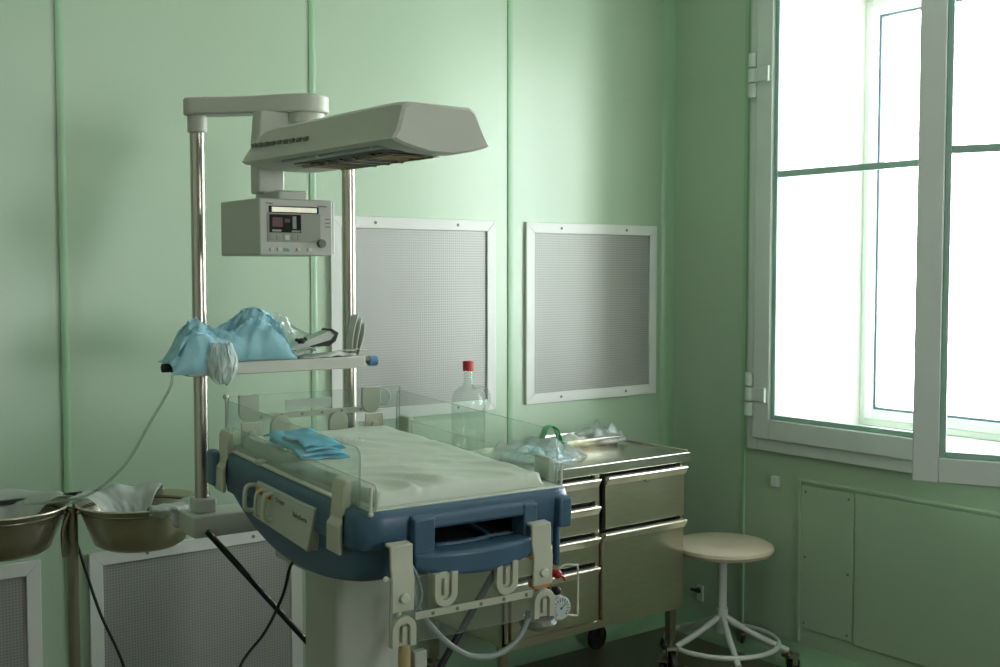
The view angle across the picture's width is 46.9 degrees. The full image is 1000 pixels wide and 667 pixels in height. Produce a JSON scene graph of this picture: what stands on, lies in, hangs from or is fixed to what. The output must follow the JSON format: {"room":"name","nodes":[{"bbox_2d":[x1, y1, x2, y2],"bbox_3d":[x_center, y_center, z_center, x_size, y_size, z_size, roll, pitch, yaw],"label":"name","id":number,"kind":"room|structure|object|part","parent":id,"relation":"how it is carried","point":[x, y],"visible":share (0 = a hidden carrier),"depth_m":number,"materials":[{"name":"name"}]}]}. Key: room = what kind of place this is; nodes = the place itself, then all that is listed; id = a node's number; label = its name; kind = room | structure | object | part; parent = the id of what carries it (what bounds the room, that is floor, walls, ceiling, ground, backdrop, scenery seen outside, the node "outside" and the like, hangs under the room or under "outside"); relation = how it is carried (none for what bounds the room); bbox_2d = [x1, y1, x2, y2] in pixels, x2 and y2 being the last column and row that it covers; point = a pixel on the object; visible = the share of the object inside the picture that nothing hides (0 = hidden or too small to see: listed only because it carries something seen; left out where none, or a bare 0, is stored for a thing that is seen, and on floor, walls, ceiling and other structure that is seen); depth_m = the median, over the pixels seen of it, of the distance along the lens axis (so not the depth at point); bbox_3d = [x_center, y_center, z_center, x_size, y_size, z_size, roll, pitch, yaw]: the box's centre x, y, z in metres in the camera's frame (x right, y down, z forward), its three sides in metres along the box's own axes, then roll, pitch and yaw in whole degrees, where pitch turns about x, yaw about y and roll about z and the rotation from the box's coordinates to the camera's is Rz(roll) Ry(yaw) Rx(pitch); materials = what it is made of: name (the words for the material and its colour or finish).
{"room":"hospital room","nodes":[
{"label":"hospital room","id":0,"kind":"room"},
{"bbox_2d":[0,0,661,666],"bbox_3d":[-1.525,-0.166,3.526,5.870,3.150,0.100,-2,4,-37],"label":"wall","id":1,"kind":"structure","parent":0,"point":[587,74],"depth_m":3.90,"materials":[{"name":"green paint"}]},
{"bbox_2d":[0,560,42,666],"bbox_3d":[-1.723,1.037,3.367,0.744,0.645,0.016,-2,4,-37],"label":"air vent","id":2,"kind":"object","parent":1,"relation":"in","point":[20,582],"visible":1,"depth_m":3.55,"materials":[{"name":"metal"}]},
{"bbox_3d":[-1.726,1.036,3.370,0.658,0.559,0.005,-2,4,-37],"label":"perforated panel","id":3,"kind":"part","parent":2,"relation":"part of","materials":[{"name":"grey metal"}]},
{"bbox_2d":[53,0,71,666],"bbox_3d":[-1.358,-0.209,3.585,0.026,3.070,0.006,-2,4,-37],"label":"trim","id":4,"kind":"structure","parent":1,"relation":"attached to","point":[58,16],"depth_m":3.58,"materials":[{"name":"green paint"}]},
{"bbox_2d":[88,531,302,666],"bbox_3d":[-1.011,1.010,3.912,0.752,0.640,0.016,-2,4,-37],"label":"air vent","id":5,"kind":"object","parent":1,"relation":"in","point":[184,604],"visible":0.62,"depth_m":3.89,"materials":[{"name":"metal"}]},
{"bbox_2d":[308,0,317,430],"bbox_3d":[-0.665,-0.238,4.115,0.026,3.070,0.006,-2,4,-37],"label":"trim","id":6,"kind":"structure","parent":1,"relation":"attached to","point":[311,3],"depth_m":4.11,"materials":[{"name":"green paint"}]},
{"bbox_2d":[329,215,495,421],"bbox_3d":[-0.315,-0.060,4.387,0.746,0.755,0.016,-2,4,-37],"label":"air vent","id":7,"kind":"object","parent":1,"relation":"in","point":[426,287],"visible":0.73,"depth_m":4.40,"materials":[{"name":"metal"}]},
{"bbox_2d":[507,0,512,444],"bbox_3d":[0.042,-0.268,4.655,0.026,3.070,0.006,-2,4,-37],"label":"trim","id":8,"kind":"structure","parent":1,"relation":"attached to","point":[509,2],"depth_m":4.64,"materials":[{"name":"green paint"}]},
{"bbox_2d":[410,612,664,666],"bbox_3d":[-1.472,1.368,3.540,5.670,0.085,0.075,-2,4,-37],"label":"baseboard","id":9,"kind":"structure","parent":1,"relation":"attached to","point":[521,656],"depth_m":4.84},
{"bbox_2d":[525,222,656,404],"bbox_3d":[0.401,-0.093,4.934,0.746,0.747,0.016,-2,4,-37],"label":"air vent","id":10,"kind":"object","parent":1,"relation":"in","point":[591,289],"visible":1,"depth_m":4.92,"materials":[{"name":"metal"}]},
{"bbox_2d":[659,0,676,446],"bbox_3d":[0.752,-0.296,5.174,0.045,3.070,0.045,-2,4,-37],"label":"trim","id":11,"kind":"structure","parent":1,"relation":"attached to","point":[669,7],"depth_m":5.17,"materials":[{"name":"green paint"}]},
{"bbox_2d":[515,627,781,666],"bbox_3d":[0.292,1.585,1.244,5.870,0.100,6.080,-2,4,-37],"label":"floor","id":12,"kind":"structure","parent":0,"point":[643,649],"depth_m":4.80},
{"bbox_2d":[0,485,189,666],"bbox_3d":[-1.225,0.952,3.303,0.668,0.942,0.572,-2,4,-37],"label":"stand","id":13,"kind":"object","parent":12,"relation":"on","point":[69,529],"visible":0.88,"depth_m":3.26,"materials":[{"name":"metal"}]},
{"bbox_2d":[0,495,68,561],"bbox_3d":[-1.387,0.548,3.211,0.353,0.130,0.353,-2,4,-37],"label":"basin","id":14,"kind":"object","parent":13,"relation":"on","point":[23,541],"visible":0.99,"depth_m":3.14,"materials":[{"name":"silver metal"}]},
{"bbox_2d":[25,387,170,504],"bbox_3d":[-1.066,0.287,3.065,0.525,0.378,0.034,1,3,24],"label":"tube","id":15,"kind":"object","parent":14,"relation":"on","point":[168,387],"visible":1,"depth_m":3.07,"materials":[{"name":"clear plastic"}]},
{"bbox_3d":[-1.212,0.908,3.282,0.044,0.830,0.044,-2,4,-37],"label":"post","id":16,"kind":"part","parent":13,"relation":"part of","materials":[{"name":"metal"}]},
{"bbox_2d":[74,488,194,552],"bbox_3d":[-1.036,0.542,3.315,0.353,0.130,0.353,-2,4,-37],"label":"basin","id":17,"kind":"object","parent":13,"relation":"on","point":[155,534],"visible":0.89,"depth_m":3.21,"materials":[{"name":"silver metal"}]},
{"bbox_2d":[72,505,124,666],"bbox_3d":[-1.008,0.944,3.567,0.633,0.929,0.114,-2,4,-37],"label":"power cable","id":18,"kind":"object","parent":12,"relation":"on","point":[80,552],"visible":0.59,"depth_m":3.47,"materials":[{"name":"black rubber"}]},
{"bbox_2d":[161,93,578,666],"bbox_3d":[-0.363,0.412,2.889,0.728,2.064,1.157,-2,4,-34],"label":"infant warmer","id":19,"kind":"object","parent":12,"relation":"on","point":[403,504],"depth_m":2.71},
{"bbox_3d":[-0.603,0.395,2.767,0.033,0.074,0.019,-2,4,-34],"label":"pull handle","id":20,"kind":"part","parent":19,"relation":"part of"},
{"bbox_3d":[-0.648,0.266,3.016,0.022,0.022,0.010,-2,4,-34],"label":"knob","id":21,"kind":"part","parent":19,"relation":"part of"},
{"bbox_3d":[-0.646,-0.581,3.070,0.397,0.092,0.120,1,3,13],"label":"swivel arm","id":22,"kind":"part","parent":19,"relation":"part of","materials":[{"name":"beige plastic"}]},
{"bbox_3d":[-0.566,0.400,2.714,0.032,0.071,0.016,-2,4,-34],"label":"pull handle","id":23,"kind":"part","parent":19,"relation":"part of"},
{"bbox_3d":[-0.541,0.404,2.677,0.033,0.074,0.019,-2,4,-34],"label":"pull handle","id":24,"kind":"part","parent":19,"relation":"part of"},
{"bbox_3d":[-0.611,0.084,3.158,0.587,0.019,0.019,-2,4,-34],"label":"shelf rail","id":25,"kind":"part","parent":19,"relation":"part of","materials":[{"name":"metal"}]},
{"bbox_2d":[182,355,364,376],"bbox_3d":[-0.621,0.086,3.154,0.513,0.033,0.105,-2,4,-34],"label":"shelf","id":26,"kind":"object","parent":19,"relation":"attached to","point":[348,363],"depth_m":3.14,"materials":[{"name":"beige plastic"}]},
{"bbox_2d":[251,136,308,147],"bbox_3d":[-0.531,-0.460,2.767,0.010,0.019,0.294,-2,4,-37],"label":"vent","id":27,"kind":"object","parent":19,"relation":"attached to","point":[263,141],"depth_m":2.76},
{"bbox_3d":[-0.510,0.327,2.693,0.013,0.032,0.600,-2,4,-34],"label":"panel rail","id":28,"kind":"part","parent":19,"relation":"part of","materials":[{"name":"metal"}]},
{"bbox_3d":[-0.490,0.416,2.651,0.030,0.115,0.351,-2,4,-34],"label":"label panel","id":29,"kind":"part","parent":19,"relation":"part of","materials":[{"name":"beige plastic"}]},
{"bbox_3d":[-0.497,0.266,2.680,0.005,0.152,0.739,-2,4,-34],"label":"panel","id":30,"kind":"part","parent":19,"relation":"part of","materials":[{"name":"clear plastic"}]},
{"bbox_3d":[-0.493,-0.296,2.758,0.131,0.016,0.005,-2,4,-37],"label":"slot frame","id":31,"kind":"part","parent":19,"relation":"part of","materials":[{"name":"black plastic"}]},
{"bbox_3d":[-0.471,0.303,2.660,0.004,0.086,0.775,-2,4,-34],"label":"panel","id":32,"kind":"part","parent":19,"relation":"part of","materials":[{"name":"clear plastic"}]},
{"bbox_2d":[291,347,318,351],"bbox_3d":[-0.572,0.043,3.167,0.130,0.013,0.070,-2,4,-28],"label":"paper sheet","id":33,"kind":"object","parent":19,"relation":"on","point":[304,348],"visible":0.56,"depth_m":3.16,"materials":[{"name":"white paper"}]},
{"bbox_2d":[263,427,349,459],"bbox_3d":[-0.477,0.267,2.827,0.140,0.047,0.284,-2,4,-29],"label":"folded cloth","id":34,"kind":"object","parent":19,"relation":"on","point":[307,443],"visible":0.96,"depth_m":2.76,"materials":[{"name":"blue fabric"}]},
{"bbox_2d":[290,328,337,351],"bbox_3d":[-0.527,0.018,3.206,0.143,0.061,0.060,-2,4,-34],"label":"packet","id":35,"kind":"object","parent":19,"relation":"on","point":[325,336],"visible":0.91,"depth_m":3.20,"materials":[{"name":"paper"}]},
{"bbox_2d":[295,337,306,343],"bbox_3d":[-0.544,0.018,3.158,0.035,0.018,0.020,-2,4,-34],"label":"clip","id":36,"kind":"object","parent":35,"relation":"attached to","point":[300,340],"visible":1,"depth_m":3.15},
{"bbox_3d":[-0.495,0.221,3.131,0.508,0.131,0.010,-2,4,-34],"label":"head panel","id":37,"kind":"part","parent":19,"relation":"part of","materials":[{"name":"clear plastic"}]},
{"bbox_3d":[-0.434,-0.219,2.803,0.021,0.021,0.011,-2,4,-37],"label":"rotary knob","id":38,"kind":"part","parent":19,"relation":"part of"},
{"bbox_2d":[297,351,355,357],"bbox_3d":[-0.498,0.057,3.228,0.170,0.014,0.086,-2,4,-36],"label":"paper sheet","id":39,"kind":"object","parent":19,"relation":"on","point":[332,353],"visible":0.91,"depth_m":3.21,"materials":[{"name":"white paper"}]},
{"bbox_3d":[-0.313,-0.409,2.671,0.203,0.007,0.450,-2,4,-37],"label":"reflector frame","id":40,"kind":"part","parent":19,"relation":"part of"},
{"bbox_2d":[337,347,364,351],"bbox_3d":[-0.421,0.045,3.274,0.070,0.007,0.050,-3,4,-44],"label":"paper sheet","id":41,"kind":"object","parent":19,"relation":"on","point":[346,350],"visible":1,"depth_m":3.26,"materials":[{"name":"white paper"}]},
{"bbox_3d":[-0.351,-0.401,2.723,0.135,0.009,0.009,-2,4,-37],"label":"heater rod","id":42,"kind":"part","parent":19,"relation":"part of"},
{"bbox_2d":[346,314,364,354],"bbox_3d":[-0.414,0.002,3.305,0.041,0.116,0.050,-2,4,-28],"label":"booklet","id":43,"kind":"object","parent":19,"relation":"on","point":[356,328],"visible":0.89,"depth_m":3.30,"materials":[{"name":"white paper"}]},
{"bbox_3d":[-0.315,-0.399,2.676,0.135,0.009,0.009,-2,4,-37],"label":"heater rod","id":44,"kind":"part","parent":19,"relation":"part of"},
{"bbox_3d":[-0.349,0.255,3.221,0.022,0.022,0.010,-2,4,-34],"label":"knob","id":45,"kind":"part","parent":19,"relation":"part of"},
{"bbox_3d":[-0.279,-0.396,2.628,0.135,0.009,0.009,-2,4,-37],"label":"heater rod","id":46,"kind":"part","parent":19,"relation":"part of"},
{"bbox_3d":[-0.287,0.303,2.802,0.430,0.068,0.740,-2,4,-34],"label":"mattress","id":47,"kind":"part","parent":19,"relation":"part of","materials":[{"name":"white plastic"}]},
{"bbox_2d":[226,445,566,581],"bbox_3d":[-0.290,0.418,2.828,0.546,0.224,0.847,-2,4,-34],"label":"tub","id":48,"kind":"object","parent":19,"relation":"in","point":[326,527],"depth_m":2.55,"materials":[{"name":"blue plastic"}]},
{"bbox_2d":[234,446,560,511],"bbox_3d":[-0.284,0.324,2.815,0.492,0.041,0.784,-2,4,-34],"label":"mattress","id":49,"kind":"object","parent":19,"relation":"on","point":[421,477],"depth_m":2.60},
{"bbox_3d":[-0.192,0.534,2.322,0.020,0.020,0.011,-2,4,-34],"label":"knob","id":50,"kind":"part","parent":19,"relation":"part of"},
{"bbox_3d":[-0.174,0.520,2.369,0.036,0.113,0.015,-2,4,-34],"label":"tie cord","id":51,"kind":"part","parent":19,"relation":"part of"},
{"bbox_3d":[-0.115,0.430,2.505,0.158,0.035,0.135,-2,4,-34],"label":"drawer pull","id":52,"kind":"part","parent":19,"relation":"part of","materials":[{"name":"blue plastic"}]},
{"bbox_3d":[-0.055,0.561,2.442,0.407,0.138,0.011,-2,4,-34],"label":"foot panel","id":53,"kind":"part","parent":19,"relation":"part of","materials":[{"name":"clear plastic"}]},
{"bbox_3d":[-0.047,0.438,2.457,0.312,0.130,0.073,-2,4,-34],"label":"handle","id":54,"kind":"part","parent":19,"relation":"part of","materials":[{"name":"blue plastic"}]},
{"bbox_3d":[-0.081,0.290,2.942,0.004,0.079,0.751,-2,4,-34],"label":"panel","id":55,"kind":"part","parent":19,"relation":"part of","materials":[{"name":"clear plastic"}]},
{"bbox_3d":[-0.081,0.252,2.957,0.005,0.152,0.754,-2,4,-34],"label":"panel","id":56,"kind":"part","parent":19,"relation":"part of","materials":[{"name":"clear plastic"}]},
{"bbox_2d":[519,614,556,631],"bbox_3d":[0.089,0.674,2.693,0.090,0.031,0.090,-2,4,-34],"label":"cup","id":57,"kind":"object","parent":19,"relation":"on","point":[544,623],"depth_m":2.66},
{"bbox_3d":[0.097,0.523,2.520,0.020,0.020,0.011,-2,4,-34],"label":"knob","id":58,"kind":"part","parent":19,"relation":"part of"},
{"bbox_3d":[0.123,0.602,2.700,0.041,0.021,0.021,1,3,22],"label":"valve knob","id":59,"kind":"part","parent":19,"relation":"part of","materials":[{"name":"black rubber"}]},
{"bbox_3d":[0.129,0.565,2.696,0.053,0.028,0.022,1,3,16],"label":"valve knob","id":60,"kind":"part","parent":19,"relation":"part of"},
{"bbox_2d":[427,438,690,666],"bbox_3d":[0.215,0.888,4.446,0.989,0.945,0.549,-2,4,-37],"label":"base cabinet","id":61,"kind":"object","parent":12,"relation":"on","point":[624,536],"depth_m":4.32,"materials":[{"name":"metal"}]},
{"bbox_3d":[-0.250,1.152,4.386,0.030,0.155,0.030,-2,4,-37],"label":"leg","id":62,"kind":"part","parent":61,"relation":"part of","materials":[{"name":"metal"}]},
{"bbox_3d":[0.008,1.170,4.049,0.030,0.155,0.030,-2,4,-37],"label":"leg","id":63,"kind":"part","parent":61,"relation":"part of","materials":[{"name":"metal"}]},
{"bbox_3d":[0.140,0.444,4.381,0.279,0.052,0.228,-2,4,-37],"label":"disposable cap","id":64,"kind":"part","parent":61,"relation":"part of","materials":[{"name":"blue fabric"}]},
{"bbox_3d":[0.194,0.970,4.154,0.403,0.203,0.022,-2,4,-37],"label":"drawer","id":65,"kind":"part","parent":61,"relation":"part of","materials":[{"name":"metal"}]},
{"bbox_3d":[0.205,0.884,4.134,0.405,0.031,0.024,-2,4,-37],"label":"handle","id":66,"kind":"part","parent":61,"relation":"part of","materials":[{"name":"metal"}]},
{"bbox_3d":[0.194,0.804,4.145,0.403,0.094,0.022,-2,4,-37],"label":"drawer","id":67,"kind":"part","parent":61,"relation":"part of","materials":[{"name":"metal"}]},
{"bbox_3d":[0.205,0.772,4.128,0.405,0.031,0.024,-2,4,-37],"label":"handle","id":68,"kind":"part","parent":61,"relation":"part of","materials":[{"name":"metal"}]},
{"bbox_3d":[0.194,0.582,4.133,0.403,0.082,0.022,-2,4,-37],"label":"drawer","id":69,"kind":"part","parent":61,"relation":"part of","materials":[{"name":"metal"}]},
{"bbox_3d":[0.194,0.690,4.139,0.403,0.097,0.022,-2,4,-37],"label":"drawer","id":70,"kind":"part","parent":61,"relation":"part of","materials":[{"name":"metal"}]},
{"bbox_2d":[468,438,690,480],"bbox_3d":[0.218,0.483,4.448,0.955,0.050,0.513,-2,4,-37],"label":"countertop","id":71,"kind":"structure","parent":61,"relation":"on","point":[627,454],"depth_m":4.42,"materials":[{"name":"metal"}]},
{"bbox_2d":[451,361,490,445],"bbox_3d":[-0.119,0.287,4.339,0.128,0.368,0.128,2,4,33],"label":"bottle","id":72,"kind":"object","parent":71,"relation":"on","point":[467,365],"visible":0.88,"depth_m":4.33,"materials":[{"name":"clear glass"}]},
{"bbox_2d":[486,436,586,462],"bbox_3d":[0.135,0.429,4.393,0.349,0.080,0.362,3,4,42],"label":"plastic bag","id":73,"kind":"object","parent":71,"relation":"on","point":[522,445],"visible":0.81,"depth_m":4.41,"materials":[{"name":"clear plastic"}]},
{"bbox_2d":[539,425,562,447],"bbox_3d":[0.200,0.410,4.509,0.087,0.103,0.044,-2,4,-37],"label":"strap","id":74,"kind":"object","parent":71,"relation":"on","point":[544,431],"visible":0.78,"depth_m":4.50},
{"bbox_2d":[535,430,623,449],"bbox_3d":[0.325,0.436,4.688,0.336,0.040,0.196,-2,4,-36],"label":"tray","id":75,"kind":"object","parent":71,"relation":"on","point":[609,438],"visible":0.79,"depth_m":4.66,"materials":[{"name":"metal"}]},
{"bbox_2d":[553,433,589,440],"bbox_3d":[0.281,0.427,4.680,0.212,0.040,0.144,-2,4,-37],"label":"wrap","id":76,"kind":"object","parent":75,"relation":"in","point":[569,436],"visible":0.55,"depth_m":4.68,"materials":[{"name":"plastic"}]},
{"bbox_2d":[577,422,626,439],"bbox_3d":[0.410,0.400,4.750,0.205,0.078,0.202,-3,4,-43],"label":"plastic bag","id":77,"kind":"object","parent":75,"relation":"on","point":[594,422],"visible":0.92,"depth_m":4.76,"materials":[{"name":"clear plastic"}]},
{"bbox_3d":[0.205,0.556,4.117,0.405,0.031,0.024,-2,4,-37],"label":"handle","id":78,"kind":"part","parent":61,"relation":"part of","materials":[{"name":"metal"}]},
{"bbox_3d":[0.205,0.657,4.122,0.405,0.031,0.024,-2,4,-37],"label":"handle","id":79,"kind":"part","parent":61,"relation":"part of","materials":[{"name":"metal"}]},
{"bbox_3d":[0.545,0.900,4.420,0.429,0.328,0.022,-2,4,-37],"label":"door","id":80,"kind":"part","parent":61,"relation":"part of","materials":[{"name":"metal"}]},
{"bbox_3d":[0.551,0.623,4.410,0.417,0.194,0.022,-2,4,-37],"label":"door","id":81,"kind":"part","parent":61,"relation":"part of","materials":[{"name":"metal"}]},
{"bbox_3d":[0.557,0.751,4.397,0.431,0.031,0.024,-2,4,-37],"label":"handle","id":82,"kind":"part","parent":61,"relation":"part of","materials":[{"name":"metal"}]},
{"bbox_3d":[0.563,0.541,4.390,0.419,0.031,0.024,-2,4,-37],"label":"handle","id":83,"kind":"part","parent":61,"relation":"part of","materials":[{"name":"metal"}]},
{"bbox_3d":[0.674,1.142,4.559,0.030,0.155,0.030,-2,4,-37],"label":"leg","id":84,"kind":"part","parent":61,"relation":"part of","materials":[{"name":"metal"}]},
{"bbox_2d":[657,532,799,666],"bbox_3d":[0.879,1.093,4.665,0.588,0.512,0.580,-2,4,-37],"label":"round stool","id":85,"kind":"object","parent":12,"relation":"on","point":[722,548],"visible":0.9,"depth_m":4.60,"materials":[{"name":"plastic"}]},
{"bbox_3d":[0.770,1.207,4.614,0.258,0.141,0.025,-1,3,-21],"label":"leg","id":86,"kind":"part","parent":85,"relation":"part of","materials":[{"name":"white metal"}]},
{"bbox_3d":[0.811,1.199,4.771,0.025,0.141,0.258,-3,4,-39],"label":"leg","id":87,"kind":"part","parent":85,"relation":"part of","materials":[{"name":"white metal"}]},
{"bbox_3d":[0.898,0.861,4.646,0.406,0.047,0.406,-2,4,-37],"label":"seat","id":88,"kind":"part","parent":85,"relation":"part of","materials":[{"name":"plastic"}]},
{"bbox_3d":[0.906,1.212,4.527,0.159,0.141,0.222,-2,4,-37],"label":"leg","id":89,"kind":"part","parent":85,"relation":"part of","materials":[{"name":"white metal"}]},
{"bbox_3d":[1.032,1.206,4.630,0.172,0.141,0.212,-2,4,-37],"label":"leg","id":90,"kind":"part","parent":85,"relation":"part of","materials":[{"name":"white metal"}]},
{"bbox_2d":[673,0,999,666],"bbox_3d":[2.567,-0.132,2.895,0.060,3.150,5.880,-2,4,-37],"label":"wall","id":91,"kind":"structure","parent":0,"point":[710,34],"depth_m":4.94,"materials":[{"name":"green paint"}]},
{"bbox_2d":[690,585,703,601],"bbox_3d":[0.873,1.150,5.102,0.035,0.070,0.050,-2,4,-37],"label":"power outlet","id":92,"kind":"object","parent":91,"relation":"attached to","point":[699,590],"visible":1,"depth_m":5.09,"materials":[{"name":"white plastic"}]},
{"bbox_2d":[690,587,700,592],"bbox_3d":[0.870,1.135,5.099,0.027,0.020,0.050,-2,4,-37],"label":"plug","id":93,"kind":"object","parent":92,"relation":"on","point":[697,590],"depth_m":5.09,"materials":[{"name":"black plastic"}]},
{"bbox_3d":[0.887,1.150,5.104,0.010,0.070,0.035,-2,4,-37],"label":"plate","id":94,"kind":"part","parent":92,"relation":"part of","materials":[{"name":"white plastic"}]},
{"bbox_2d":[739,0,750,622],"bbox_3d":[1.030,-0.278,4.843,0.006,3.070,0.026,-2,4,-37],"label":"trim","id":95,"kind":"structure","parent":91,"relation":"attached to","point":[748,2],"depth_m":4.84,"materials":[{"name":"green paint"}]},
{"bbox_2d":[676,607,870,666],"bbox_3d":[2.514,1.401,2.937,0.075,0.085,5.880,-2,4,-37],"label":"baseboard","id":96,"kind":"structure","parent":91,"relation":"attached to","point":[808,657],"depth_m":4.80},
{"bbox_2d":[771,476,779,486],"bbox_3d":[1.132,0.609,4.742,0.026,0.043,0.034,-2,4,-37],"label":"wall sensor","id":97,"kind":"object","parent":91,"relation":"attached to","point":[775,480],"visible":1,"depth_m":4.73,"materials":[{"name":"white plastic"}]},
{"bbox_2d":[800,485,853,641],"bbox_3d":[1.292,0.906,4.563,0.009,0.583,0.248,-2,4,-37],"label":"access panel","id":98,"kind":"object","parent":91,"relation":"attached to","point":[827,515],"visible":1,"depth_m":4.56,"materials":[{"name":"green paint"}]},
{"bbox_2d":[745,0,999,487],"bbox_3d":[1.456,-0.475,3.995,0.445,2.004,1.773,-2,4,-37],"label":"window","id":99,"kind":"structure","parent":91,"relation":"in","point":[922,453],"depth_m":4.25,"materials":[{"name":"white wood"}]},
{"bbox_3d":[1.605,-0.481,4.109,0.070,2.004,1.773,-2,4,-37],"label":"frame","id":100,"kind":"part","parent":99,"relation":"part of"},
{"bbox_3d":[1.329,-0.500,4.429,0.054,1.902,0.844,-2,4,-37],"label":"sash","id":101,"kind":"part","parent":99,"relation":"part of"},
{"bbox_2d":[777,0,999,454],"bbox_3d":[1.961,-0.497,4.368,0.790,2.320,2.145,-2,4,-37],"label":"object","id":102,"kind":"structure","parent":99,"relation":"attached to","point":[824,41],"depth_m":4.99,"materials":[{"name":"glass"}]},
{"bbox_3d":[1.726,-0.454,3.593,0.799,1.902,0.054,2,4,28],"label":"sash","id":103,"kind":"part","parent":99,"relation":"part of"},
{"bbox_2d":[796,478,999,640],"bbox_3d":[1.825,0.959,3.867,0.011,0.665,2.030,-2,4,-37],"label":"trim","id":104,"kind":"structure","parent":91,"relation":"attached to","point":[800,480],"depth_m":4.52,"materials":[{"name":"green paint"}]},
{"bbox_2d":[853,493,999,666],"bbox_3d":[1.908,0.949,3.760,0.008,0.598,1.760,-2,4,-37],"label":"wall panel","id":105,"kind":"object","parent":91,"relation":"attached to","point":[927,577],"visible":1,"depth_m":4.21,"materials":[{"name":"green paint"}]},
{"bbox_2d":[859,0,999,441],"bbox_3d":[2.162,-0.498,4.523,0.082,1.895,1.685,-2,4,-37],"label":"window","id":106,"kind":"structure","parent":91,"relation":"in","point":[871,413],"depth_m":5.11,"materials":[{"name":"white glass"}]}
]}

